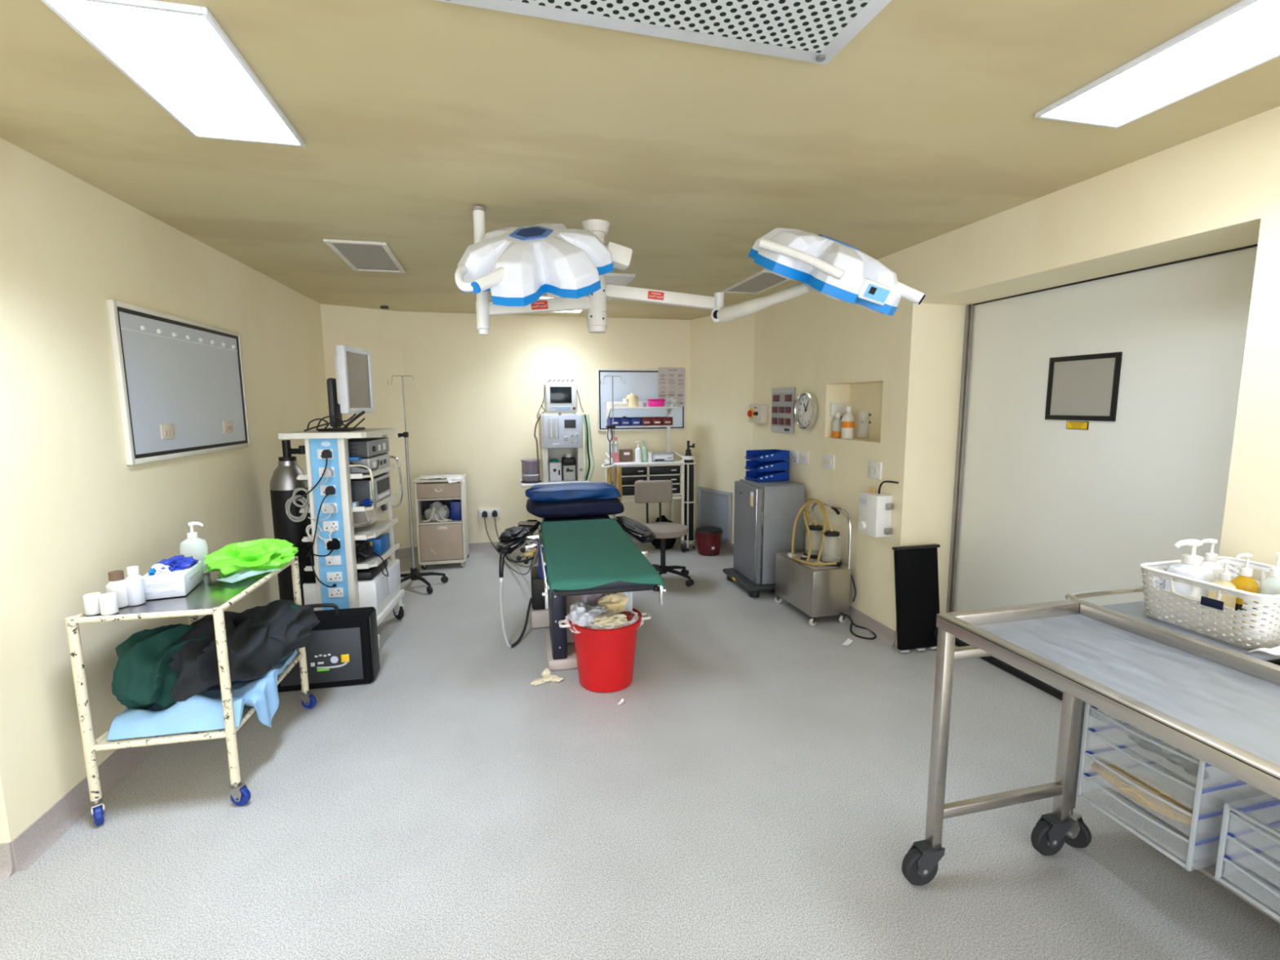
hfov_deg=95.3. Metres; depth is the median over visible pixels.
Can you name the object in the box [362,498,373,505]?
cloth
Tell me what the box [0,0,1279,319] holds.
ceiling
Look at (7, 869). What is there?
baseboard
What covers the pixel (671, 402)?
plastic bag
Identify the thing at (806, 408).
wall clock
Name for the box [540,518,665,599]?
drape
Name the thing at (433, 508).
tubing
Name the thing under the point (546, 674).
glove
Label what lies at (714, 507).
air vent
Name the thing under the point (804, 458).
wall switch
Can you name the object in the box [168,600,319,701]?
cloth
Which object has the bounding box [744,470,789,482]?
tray
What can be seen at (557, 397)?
patient monitor
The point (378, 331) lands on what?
wall
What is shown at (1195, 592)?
bottle
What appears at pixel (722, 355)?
wall
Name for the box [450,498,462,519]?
carton
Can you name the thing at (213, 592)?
tray
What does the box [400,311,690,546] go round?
wall
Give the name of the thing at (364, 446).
device
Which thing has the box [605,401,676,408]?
shelf
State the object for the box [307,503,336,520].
plug
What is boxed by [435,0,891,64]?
ceiling vent
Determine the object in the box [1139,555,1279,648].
woven basket
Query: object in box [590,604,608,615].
packaging
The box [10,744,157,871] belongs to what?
baseboard
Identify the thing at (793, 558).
switch
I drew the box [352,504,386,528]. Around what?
device
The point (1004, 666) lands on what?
trim
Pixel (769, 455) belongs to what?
tray
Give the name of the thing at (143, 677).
cloth
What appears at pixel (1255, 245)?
trim
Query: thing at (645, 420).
storage bin
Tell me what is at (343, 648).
equipment case
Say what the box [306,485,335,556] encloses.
plug
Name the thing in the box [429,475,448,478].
paper sheet
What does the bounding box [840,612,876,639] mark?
cable
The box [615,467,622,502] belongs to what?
strip
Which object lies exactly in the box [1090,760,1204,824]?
pack
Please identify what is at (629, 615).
packaging
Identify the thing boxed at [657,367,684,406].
chart
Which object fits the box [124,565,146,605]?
medicine bottle
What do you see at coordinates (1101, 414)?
door
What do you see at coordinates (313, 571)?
plug
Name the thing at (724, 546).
baseboard
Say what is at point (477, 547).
baseboard
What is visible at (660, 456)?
tray
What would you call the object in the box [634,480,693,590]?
swivel chair
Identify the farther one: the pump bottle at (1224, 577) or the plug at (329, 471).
the plug at (329, 471)
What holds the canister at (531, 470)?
on the machine
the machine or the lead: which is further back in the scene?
the machine
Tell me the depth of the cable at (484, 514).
6.06 m
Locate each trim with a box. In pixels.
[946,304,973,613]
[955,637,1193,763]
[968,244,1257,305]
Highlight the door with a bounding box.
[953,246,1257,757]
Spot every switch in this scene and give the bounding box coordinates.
[787,552,822,563]
[800,451,808,465]
[822,453,835,470]
[867,460,882,479]
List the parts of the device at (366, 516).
panel, knob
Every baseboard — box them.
[0,842,15,879]
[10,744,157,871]
[386,547,411,559]
[413,535,680,556]
[694,532,733,554]
[845,605,895,646]
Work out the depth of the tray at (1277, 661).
1.55 m
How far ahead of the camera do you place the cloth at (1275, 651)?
1.52 m
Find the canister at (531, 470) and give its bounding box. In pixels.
[520,458,541,483]
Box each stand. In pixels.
[386,375,448,593]
[600,375,625,518]
[680,462,695,551]
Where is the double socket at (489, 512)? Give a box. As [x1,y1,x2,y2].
[478,508,500,518]
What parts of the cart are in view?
cable coil, cable coil, cable coil, socket plate, socket plate, socket plate, socket plate, socket plate, socket plate, socket plate, socket plate, socket plate, drawer, push handle, drawer, post, drawer, push handle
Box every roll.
[82,592,101,615]
[98,592,119,615]
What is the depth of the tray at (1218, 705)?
1.46 m
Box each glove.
[530,668,563,685]
[593,613,627,626]
[597,592,628,613]
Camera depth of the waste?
3.15 m
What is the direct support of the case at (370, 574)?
on the cart
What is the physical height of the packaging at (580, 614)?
0.113 m
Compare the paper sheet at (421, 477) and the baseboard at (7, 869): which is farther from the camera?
the paper sheet at (421, 477)
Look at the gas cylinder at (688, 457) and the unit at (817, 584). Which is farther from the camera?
the gas cylinder at (688, 457)
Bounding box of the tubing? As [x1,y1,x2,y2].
[423,506,452,522]
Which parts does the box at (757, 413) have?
knob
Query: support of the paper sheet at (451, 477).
on the base cabinet at (437, 542)
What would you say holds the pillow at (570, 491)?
on the cushion at (587, 507)
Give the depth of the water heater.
3.73 m
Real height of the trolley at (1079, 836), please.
0.874 m
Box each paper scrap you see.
[617,697,623,705]
[841,638,853,645]
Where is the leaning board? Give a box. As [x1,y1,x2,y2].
[892,543,940,653]
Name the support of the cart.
on the floor
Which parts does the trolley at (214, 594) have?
leg, rail, leg, rail, leg, leg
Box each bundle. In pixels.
[303,410,365,431]
[423,501,450,521]
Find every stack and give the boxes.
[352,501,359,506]
[610,404,626,407]
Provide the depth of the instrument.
1.76 m
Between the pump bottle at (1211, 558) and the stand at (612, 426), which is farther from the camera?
the stand at (612, 426)
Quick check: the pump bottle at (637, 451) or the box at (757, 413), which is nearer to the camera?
the box at (757, 413)
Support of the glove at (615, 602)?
on the waste
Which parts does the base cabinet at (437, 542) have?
drawer, door, handle, panel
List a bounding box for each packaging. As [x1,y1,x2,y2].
[567,601,595,627]
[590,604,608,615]
[619,611,634,622]
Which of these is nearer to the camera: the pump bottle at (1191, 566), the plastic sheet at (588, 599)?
the pump bottle at (1191, 566)
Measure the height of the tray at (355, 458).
0.018 m
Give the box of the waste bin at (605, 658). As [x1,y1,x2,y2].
[558,608,651,693]
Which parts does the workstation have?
drawer, drawer, drawer, frame, rail, bin rail, drawer, drawer, drawer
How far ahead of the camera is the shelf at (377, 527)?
3.83 m
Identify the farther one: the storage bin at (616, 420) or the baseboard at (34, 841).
the storage bin at (616, 420)
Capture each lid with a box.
[808,520,823,530]
[823,525,839,536]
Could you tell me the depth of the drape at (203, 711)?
2.29 m
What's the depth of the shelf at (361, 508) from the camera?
3.68 m
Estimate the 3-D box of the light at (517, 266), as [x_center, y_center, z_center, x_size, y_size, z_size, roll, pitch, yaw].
[0.192,-0.982,2.676,1.962,0.584,1.024,0,7,2]
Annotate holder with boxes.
[600,462,615,467]
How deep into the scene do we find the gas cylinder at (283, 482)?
3.89 m
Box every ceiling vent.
[323,239,405,272]
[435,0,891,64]
[545,272,635,299]
[720,270,789,293]
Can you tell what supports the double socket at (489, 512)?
attached to the wall at (476, 402)
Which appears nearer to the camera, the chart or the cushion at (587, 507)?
the cushion at (587, 507)
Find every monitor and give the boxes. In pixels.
[317,345,374,431]
[536,379,583,418]
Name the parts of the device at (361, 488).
panel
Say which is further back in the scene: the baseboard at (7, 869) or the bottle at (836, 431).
the bottle at (836, 431)
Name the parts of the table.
lever knob, rail, mattress, table frame, mattress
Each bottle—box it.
[106,569,128,608]
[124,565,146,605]
[179,521,209,573]
[610,436,618,462]
[635,441,641,462]
[640,440,647,462]
[831,413,841,437]
[840,405,854,439]
[1164,538,1214,619]
[1186,586,1201,625]
[1200,538,1223,581]
[1208,559,1236,630]
[1231,553,1258,629]
[1255,552,1279,634]
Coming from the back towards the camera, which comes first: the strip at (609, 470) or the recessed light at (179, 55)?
the strip at (609, 470)
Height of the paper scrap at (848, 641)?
0.019 m
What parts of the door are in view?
vision panel, vision panel frame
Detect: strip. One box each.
[607,467,612,484]
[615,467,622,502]
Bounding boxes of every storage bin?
[606,417,620,426]
[618,417,631,426]
[631,417,641,426]
[641,417,652,425]
[652,417,662,425]
[662,417,672,425]
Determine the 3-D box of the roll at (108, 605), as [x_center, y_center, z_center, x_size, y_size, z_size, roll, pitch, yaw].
[-1.956,0.456,2.148,0.050,0.072,0.050,-2,8,-14]
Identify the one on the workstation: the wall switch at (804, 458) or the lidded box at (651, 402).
the lidded box at (651, 402)
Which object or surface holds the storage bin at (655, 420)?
on the workstation
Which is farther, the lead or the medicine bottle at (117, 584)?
the lead
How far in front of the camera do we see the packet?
3.29 m
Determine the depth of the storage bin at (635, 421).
6.03 m
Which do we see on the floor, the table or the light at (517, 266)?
the table
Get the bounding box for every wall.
[0,137,328,843]
[320,303,410,549]
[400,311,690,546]
[689,313,755,543]
[752,106,1279,830]
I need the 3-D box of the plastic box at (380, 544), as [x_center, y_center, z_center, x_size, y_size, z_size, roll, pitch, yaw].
[-1.825,0.436,3.970,0.180,0.110,0.203,-1,7,-7]
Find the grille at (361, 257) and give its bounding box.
[332,243,399,271]
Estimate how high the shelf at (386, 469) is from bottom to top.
0.030 m
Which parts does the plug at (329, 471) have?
cord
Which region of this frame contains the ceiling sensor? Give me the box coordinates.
[380,306,388,309]
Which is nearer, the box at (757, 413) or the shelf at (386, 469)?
the shelf at (386, 469)
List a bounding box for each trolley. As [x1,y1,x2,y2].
[65,556,316,825]
[902,599,1279,885]
[1065,585,1279,924]
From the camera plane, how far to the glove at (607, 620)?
3.11 m
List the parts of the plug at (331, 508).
cord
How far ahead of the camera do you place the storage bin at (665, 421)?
6.11 m
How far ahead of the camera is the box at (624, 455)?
6.04 m
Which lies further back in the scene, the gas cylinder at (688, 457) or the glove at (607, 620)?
the gas cylinder at (688, 457)
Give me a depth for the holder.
5.59 m
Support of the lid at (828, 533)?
on the unit at (817, 584)
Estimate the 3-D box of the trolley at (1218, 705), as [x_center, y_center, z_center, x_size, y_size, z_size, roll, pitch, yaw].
[1.312,0.932,1.304,0.655,0.900,1.304,-2,8,-14]
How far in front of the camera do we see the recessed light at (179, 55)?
1.56 m
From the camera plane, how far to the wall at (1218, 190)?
3.06 m
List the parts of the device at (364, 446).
knob, panel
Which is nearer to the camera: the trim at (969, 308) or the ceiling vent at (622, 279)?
the trim at (969, 308)
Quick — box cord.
[850,573,856,602]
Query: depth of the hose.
3.75 m
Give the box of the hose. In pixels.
[498,551,531,648]
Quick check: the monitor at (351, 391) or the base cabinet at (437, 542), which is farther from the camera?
the base cabinet at (437, 542)
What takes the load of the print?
attached to the glove box at (175, 575)
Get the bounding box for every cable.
[349,459,379,470]
[373,551,388,576]
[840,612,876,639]
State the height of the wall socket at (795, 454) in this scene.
0.105 m
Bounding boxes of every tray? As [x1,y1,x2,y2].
[80,570,272,617]
[348,456,361,460]
[652,453,674,462]
[744,448,789,461]
[744,460,789,471]
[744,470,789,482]
[936,599,1279,799]
[1266,658,1279,665]
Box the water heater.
[857,480,898,537]
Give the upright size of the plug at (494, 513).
0.485 m
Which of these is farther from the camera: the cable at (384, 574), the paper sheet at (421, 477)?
the paper sheet at (421, 477)
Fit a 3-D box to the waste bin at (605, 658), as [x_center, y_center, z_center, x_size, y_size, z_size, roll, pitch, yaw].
[-0.193,0.947,3.276,0.411,0.378,0.411,4,9,31]
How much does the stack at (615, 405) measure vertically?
0.032 m
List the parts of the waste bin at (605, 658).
handle, handle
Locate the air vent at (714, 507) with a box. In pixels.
[697,486,732,543]
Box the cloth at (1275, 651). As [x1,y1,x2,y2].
[1244,645,1279,656]
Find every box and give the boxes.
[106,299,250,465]
[142,554,204,599]
[355,533,390,555]
[618,448,632,462]
[647,399,665,406]
[747,404,768,423]
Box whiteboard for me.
[596,368,685,431]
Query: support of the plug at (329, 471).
attached to the cart
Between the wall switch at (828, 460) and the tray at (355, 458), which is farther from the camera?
the wall switch at (828, 460)
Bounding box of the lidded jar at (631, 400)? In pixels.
[622,392,638,407]
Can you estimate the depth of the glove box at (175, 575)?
2.35 m
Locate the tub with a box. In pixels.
[648,452,652,462]
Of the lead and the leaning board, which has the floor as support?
the leaning board
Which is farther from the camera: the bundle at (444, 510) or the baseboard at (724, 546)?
the baseboard at (724, 546)
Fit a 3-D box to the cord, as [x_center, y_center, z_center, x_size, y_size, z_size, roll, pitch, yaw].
[1.498,0.757,4.106,0.026,0.204,0.049,-6,9,-35]
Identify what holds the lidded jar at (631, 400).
on the workstation
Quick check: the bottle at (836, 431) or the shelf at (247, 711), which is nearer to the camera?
the shelf at (247, 711)
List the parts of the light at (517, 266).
handle, arm, ceiling post, arm, spring arm, control panel, panel, handle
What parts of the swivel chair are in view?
backrest, leg, seat, leg, leg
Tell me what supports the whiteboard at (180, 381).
attached to the wall at (73, 513)
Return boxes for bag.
[204,538,298,577]
[355,540,375,561]
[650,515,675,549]
[663,397,679,406]
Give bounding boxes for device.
[347,437,389,457]
[349,453,390,473]
[351,472,391,505]
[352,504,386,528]
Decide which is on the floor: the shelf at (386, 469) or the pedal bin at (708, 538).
the pedal bin at (708, 538)
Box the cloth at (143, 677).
[111,600,301,709]
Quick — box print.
[145,569,199,593]
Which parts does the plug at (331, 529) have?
cord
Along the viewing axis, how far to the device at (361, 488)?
3.68 m
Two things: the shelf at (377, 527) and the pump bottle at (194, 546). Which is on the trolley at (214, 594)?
the pump bottle at (194, 546)
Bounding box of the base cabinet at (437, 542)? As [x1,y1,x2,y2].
[413,474,468,568]
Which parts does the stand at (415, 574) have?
leg, leg, leg, leg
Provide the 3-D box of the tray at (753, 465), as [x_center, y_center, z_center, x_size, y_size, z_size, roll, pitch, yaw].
[1.083,-0.125,4.982,0.316,0.078,0.203,-3,8,-22]
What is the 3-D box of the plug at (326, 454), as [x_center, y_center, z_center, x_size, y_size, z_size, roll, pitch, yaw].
[-2.001,-0.026,3.496,0.323,0.311,0.088,1,8,10]
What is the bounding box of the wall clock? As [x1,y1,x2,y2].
[794,391,817,429]
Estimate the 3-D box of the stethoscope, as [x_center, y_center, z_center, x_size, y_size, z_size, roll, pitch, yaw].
[-0.295,-0.231,5.583,0.071,0.565,0.025,-2,8,-14]
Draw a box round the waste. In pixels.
[564,604,644,633]
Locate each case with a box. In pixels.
[277,603,380,692]
[356,559,387,580]
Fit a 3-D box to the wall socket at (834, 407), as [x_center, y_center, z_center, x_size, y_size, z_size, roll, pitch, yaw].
[1.489,-0.524,4.429,0.132,0.122,0.055,-2,8,-14]
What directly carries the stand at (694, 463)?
on the floor
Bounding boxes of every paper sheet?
[420,475,434,479]
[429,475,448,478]
[442,475,464,483]
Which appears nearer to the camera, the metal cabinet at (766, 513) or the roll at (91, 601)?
the roll at (91, 601)
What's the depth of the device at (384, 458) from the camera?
3.71 m
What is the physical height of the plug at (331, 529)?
0.074 m
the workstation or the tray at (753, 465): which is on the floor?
the workstation
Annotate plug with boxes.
[294,449,332,499]
[305,537,340,556]
[306,467,333,489]
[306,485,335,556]
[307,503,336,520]
[310,555,336,587]
[316,527,335,541]
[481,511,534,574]
[492,510,537,567]
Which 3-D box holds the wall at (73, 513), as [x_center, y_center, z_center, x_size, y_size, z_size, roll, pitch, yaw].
[-2.322,0.128,1.568,0.488,2.470,7.902,-1,7,-9]
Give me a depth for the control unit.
5.04 m
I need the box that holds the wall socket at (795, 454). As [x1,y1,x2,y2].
[791,449,799,463]
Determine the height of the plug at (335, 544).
0.100 m
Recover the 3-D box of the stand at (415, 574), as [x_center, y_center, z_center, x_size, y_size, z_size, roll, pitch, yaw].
[-1.944,0.030,4.914,0.540,1.792,0.516,-2,8,-14]
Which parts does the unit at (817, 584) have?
handle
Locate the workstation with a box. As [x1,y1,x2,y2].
[604,401,686,551]
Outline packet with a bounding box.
[616,591,632,611]
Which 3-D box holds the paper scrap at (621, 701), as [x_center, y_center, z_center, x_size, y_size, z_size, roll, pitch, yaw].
[-0.100,1.155,3.041,0.036,0.019,0.016,-7,10,-42]
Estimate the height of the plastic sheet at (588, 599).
0.140 m
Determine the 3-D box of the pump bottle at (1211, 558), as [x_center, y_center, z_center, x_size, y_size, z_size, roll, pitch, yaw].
[1.845,0.310,1.891,0.072,0.244,0.072,2,8,17]
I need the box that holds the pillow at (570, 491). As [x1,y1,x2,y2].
[524,482,621,502]
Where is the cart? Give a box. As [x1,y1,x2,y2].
[278,427,404,648]
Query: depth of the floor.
2.18 m
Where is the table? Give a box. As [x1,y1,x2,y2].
[495,515,666,670]
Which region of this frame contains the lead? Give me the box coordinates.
[505,553,533,562]
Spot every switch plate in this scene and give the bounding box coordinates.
[160,423,175,439]
[222,420,233,433]
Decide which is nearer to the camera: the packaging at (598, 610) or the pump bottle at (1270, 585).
the pump bottle at (1270, 585)
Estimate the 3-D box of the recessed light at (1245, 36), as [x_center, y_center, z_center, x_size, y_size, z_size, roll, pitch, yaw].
[1.519,-1.131,1.556,0.339,0.016,0.739,-2,8,-14]
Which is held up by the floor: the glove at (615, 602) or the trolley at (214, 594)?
the trolley at (214, 594)
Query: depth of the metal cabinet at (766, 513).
4.71 m
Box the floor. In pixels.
[0,539,1279,959]
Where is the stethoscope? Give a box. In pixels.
[605,426,613,484]
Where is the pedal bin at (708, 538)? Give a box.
[695,526,722,555]
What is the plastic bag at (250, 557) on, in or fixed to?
on the trolley at (214, 594)
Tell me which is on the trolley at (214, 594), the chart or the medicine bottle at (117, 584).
the medicine bottle at (117, 584)
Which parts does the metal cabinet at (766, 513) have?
door, panel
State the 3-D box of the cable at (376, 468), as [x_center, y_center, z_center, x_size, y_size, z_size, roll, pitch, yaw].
[-1.716,-0.103,3.745,0.134,0.058,0.323,0,7,4]
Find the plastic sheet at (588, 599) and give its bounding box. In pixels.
[580,593,605,605]
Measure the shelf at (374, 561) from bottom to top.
0.030 m
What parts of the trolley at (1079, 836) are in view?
leg, push handle, leg, drawer unit, drawer unit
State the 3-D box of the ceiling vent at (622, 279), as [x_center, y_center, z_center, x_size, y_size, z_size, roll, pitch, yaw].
[-0.417,-1.507,4.551,0.560,0.020,0.960,-2,8,-14]
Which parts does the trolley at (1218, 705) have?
leg, cross rail, cross rail, leg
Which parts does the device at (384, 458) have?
panel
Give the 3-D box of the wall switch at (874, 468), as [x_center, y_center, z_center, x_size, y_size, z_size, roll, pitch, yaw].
[1.557,-0.065,3.874,0.017,0.115,0.135,-2,8,-14]
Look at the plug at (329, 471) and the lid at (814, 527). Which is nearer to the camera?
the plug at (329, 471)
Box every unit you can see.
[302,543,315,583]
[770,387,795,433]
[774,497,851,626]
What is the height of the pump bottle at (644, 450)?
0.224 m
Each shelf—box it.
[97,654,297,744]
[278,427,395,439]
[296,464,395,479]
[299,493,396,513]
[302,517,398,542]
[304,542,399,571]
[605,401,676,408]
[1084,773,1279,924]
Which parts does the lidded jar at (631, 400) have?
lid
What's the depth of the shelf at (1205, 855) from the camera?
1.83 m
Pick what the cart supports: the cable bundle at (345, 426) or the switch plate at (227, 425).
the cable bundle at (345, 426)
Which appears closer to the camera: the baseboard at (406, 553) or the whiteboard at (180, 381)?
the whiteboard at (180, 381)
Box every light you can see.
[40,0,305,146]
[454,205,925,334]
[538,294,582,313]
[1035,0,1279,128]
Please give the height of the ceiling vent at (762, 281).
0.014 m
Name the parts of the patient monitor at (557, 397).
carry handle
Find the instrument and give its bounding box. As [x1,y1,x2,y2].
[1128,734,1208,779]
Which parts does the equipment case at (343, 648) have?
panel, handle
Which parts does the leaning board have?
knob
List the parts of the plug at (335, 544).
cord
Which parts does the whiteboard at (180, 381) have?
clip knob, clip knob, clip knob, clip rail, clip knob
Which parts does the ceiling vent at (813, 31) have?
perforated plate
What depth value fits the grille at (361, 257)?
3.60 m
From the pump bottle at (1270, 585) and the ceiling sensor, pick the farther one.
the ceiling sensor
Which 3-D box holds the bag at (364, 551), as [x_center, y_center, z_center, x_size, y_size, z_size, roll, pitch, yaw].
[-1.835,0.456,3.754,0.235,0.125,0.222,-2,8,-14]
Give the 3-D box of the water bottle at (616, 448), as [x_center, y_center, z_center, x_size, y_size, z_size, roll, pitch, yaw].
[-0.259,-0.312,5.979,0.082,0.263,0.082,-2,8,-14]
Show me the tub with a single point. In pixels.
(650, 454)
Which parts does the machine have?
control panel, knob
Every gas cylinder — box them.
[270,440,312,604]
[682,440,694,542]
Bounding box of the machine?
[520,412,594,551]
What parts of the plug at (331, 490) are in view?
cord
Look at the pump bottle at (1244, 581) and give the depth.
1.74 m
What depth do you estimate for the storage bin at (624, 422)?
6.00 m
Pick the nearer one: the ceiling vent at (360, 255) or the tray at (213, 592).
the tray at (213, 592)
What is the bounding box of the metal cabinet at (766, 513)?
[722,479,805,598]
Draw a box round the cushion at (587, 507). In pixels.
[525,497,624,518]
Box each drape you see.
[106,648,297,740]
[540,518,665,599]
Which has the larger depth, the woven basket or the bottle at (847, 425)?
the bottle at (847, 425)
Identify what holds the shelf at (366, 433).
attached to the cart

